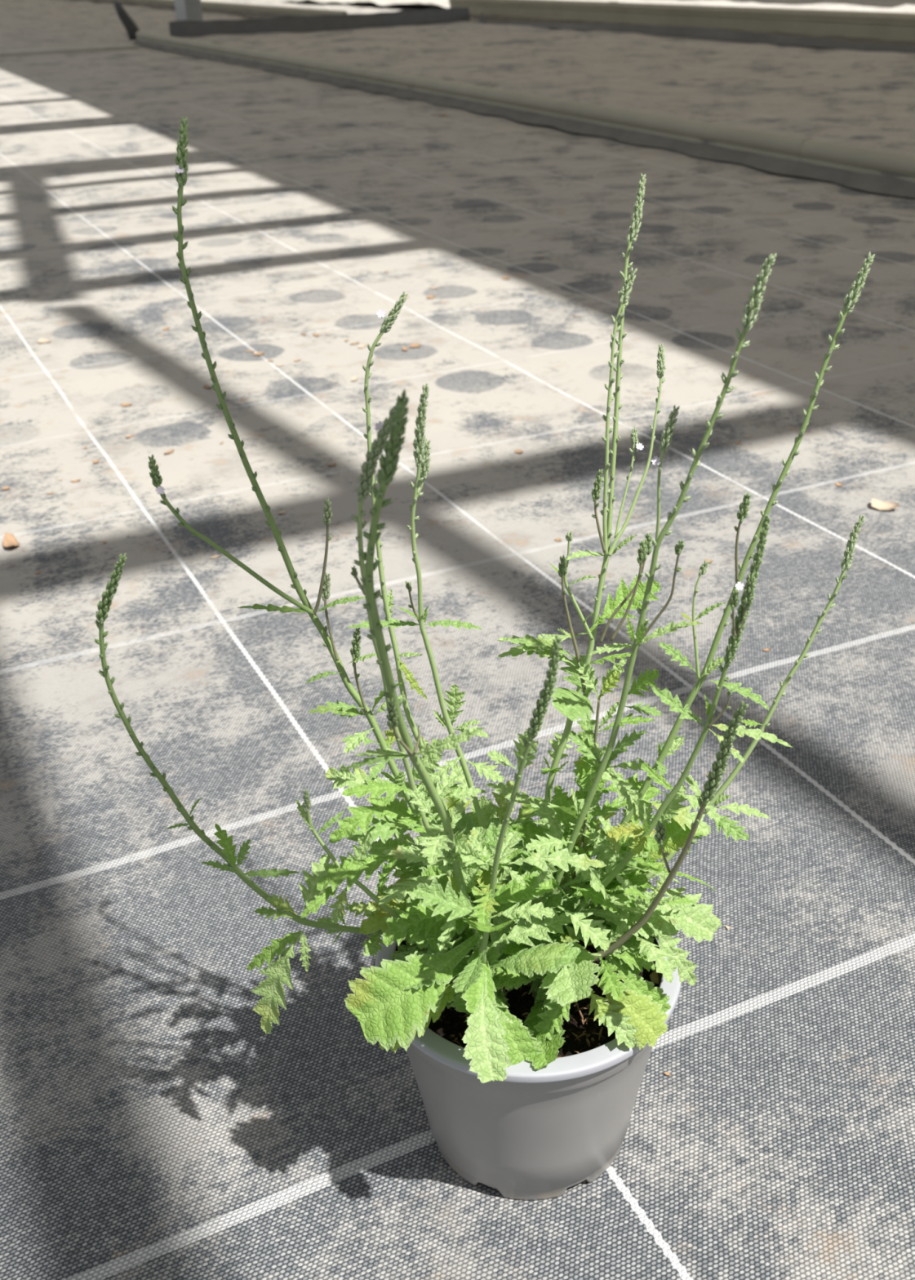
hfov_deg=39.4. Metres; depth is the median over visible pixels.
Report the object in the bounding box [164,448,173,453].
leaf fragment
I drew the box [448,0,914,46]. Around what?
bed rail
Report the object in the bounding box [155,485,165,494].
flower
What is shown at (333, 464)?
leaf fragment
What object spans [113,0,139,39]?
liner
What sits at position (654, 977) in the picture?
leaf fragment
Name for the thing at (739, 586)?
flower
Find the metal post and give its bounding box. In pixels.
[174,0,203,21]
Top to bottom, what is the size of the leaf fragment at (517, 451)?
0.002 m
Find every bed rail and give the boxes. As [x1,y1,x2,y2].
[77,0,347,17]
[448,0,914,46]
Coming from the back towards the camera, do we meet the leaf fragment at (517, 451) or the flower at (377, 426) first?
the leaf fragment at (517, 451)
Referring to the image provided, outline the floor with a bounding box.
[0,0,914,1279]
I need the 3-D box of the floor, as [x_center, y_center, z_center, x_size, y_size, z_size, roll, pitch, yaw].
[-4.993,-10.802,21.700,24.000,0.064,52.000,-14,31,-22]
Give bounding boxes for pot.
[375,935,680,1199]
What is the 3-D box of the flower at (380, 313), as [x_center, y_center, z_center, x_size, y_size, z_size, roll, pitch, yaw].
[-0.039,-0.166,0.653,0.005,0.005,0.005,-14,31,-22]
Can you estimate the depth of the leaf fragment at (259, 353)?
2.53 m
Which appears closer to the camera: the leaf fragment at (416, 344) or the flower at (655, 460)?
the flower at (655, 460)
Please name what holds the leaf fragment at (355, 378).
on the floor
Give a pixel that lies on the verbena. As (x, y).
(514, 965)
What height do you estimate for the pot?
0.143 m
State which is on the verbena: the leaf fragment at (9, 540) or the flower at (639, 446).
the flower at (639, 446)
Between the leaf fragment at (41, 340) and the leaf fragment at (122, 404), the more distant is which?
the leaf fragment at (41, 340)
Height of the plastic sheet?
0.100 m
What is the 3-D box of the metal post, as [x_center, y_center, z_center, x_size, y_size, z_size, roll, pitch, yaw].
[-2.768,-7.604,12.305,0.300,3.200,0.300,-25,36,-36]
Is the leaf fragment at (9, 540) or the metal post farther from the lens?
the metal post
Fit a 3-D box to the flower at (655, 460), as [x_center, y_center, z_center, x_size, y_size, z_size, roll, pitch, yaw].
[0.098,-0.089,0.633,0.005,0.005,0.005,-14,31,-22]
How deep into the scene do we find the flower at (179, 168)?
0.61 m
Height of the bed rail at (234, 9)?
0.136 m
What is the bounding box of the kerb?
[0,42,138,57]
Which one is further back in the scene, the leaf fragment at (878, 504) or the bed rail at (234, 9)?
the bed rail at (234, 9)
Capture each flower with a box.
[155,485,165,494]
[173,164,184,173]
[373,420,382,431]
[376,309,386,318]
[635,442,644,451]
[651,455,660,465]
[734,581,744,590]
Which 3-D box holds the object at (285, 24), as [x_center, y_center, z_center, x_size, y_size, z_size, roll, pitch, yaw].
[-1.280,-6.251,12.914,3.230,0.154,0.409,-14,31,-20]
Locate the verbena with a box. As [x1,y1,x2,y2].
[93,115,875,1199]
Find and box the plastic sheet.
[288,0,914,13]
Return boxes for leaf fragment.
[3,531,20,547]
[37,338,52,342]
[121,403,133,406]
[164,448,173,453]
[209,554,222,558]
[253,351,264,355]
[326,462,337,466]
[351,376,358,381]
[409,342,421,347]
[515,448,523,453]
[649,970,658,984]
[871,497,898,510]
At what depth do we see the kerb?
11.04 m
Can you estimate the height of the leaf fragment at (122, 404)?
0.002 m

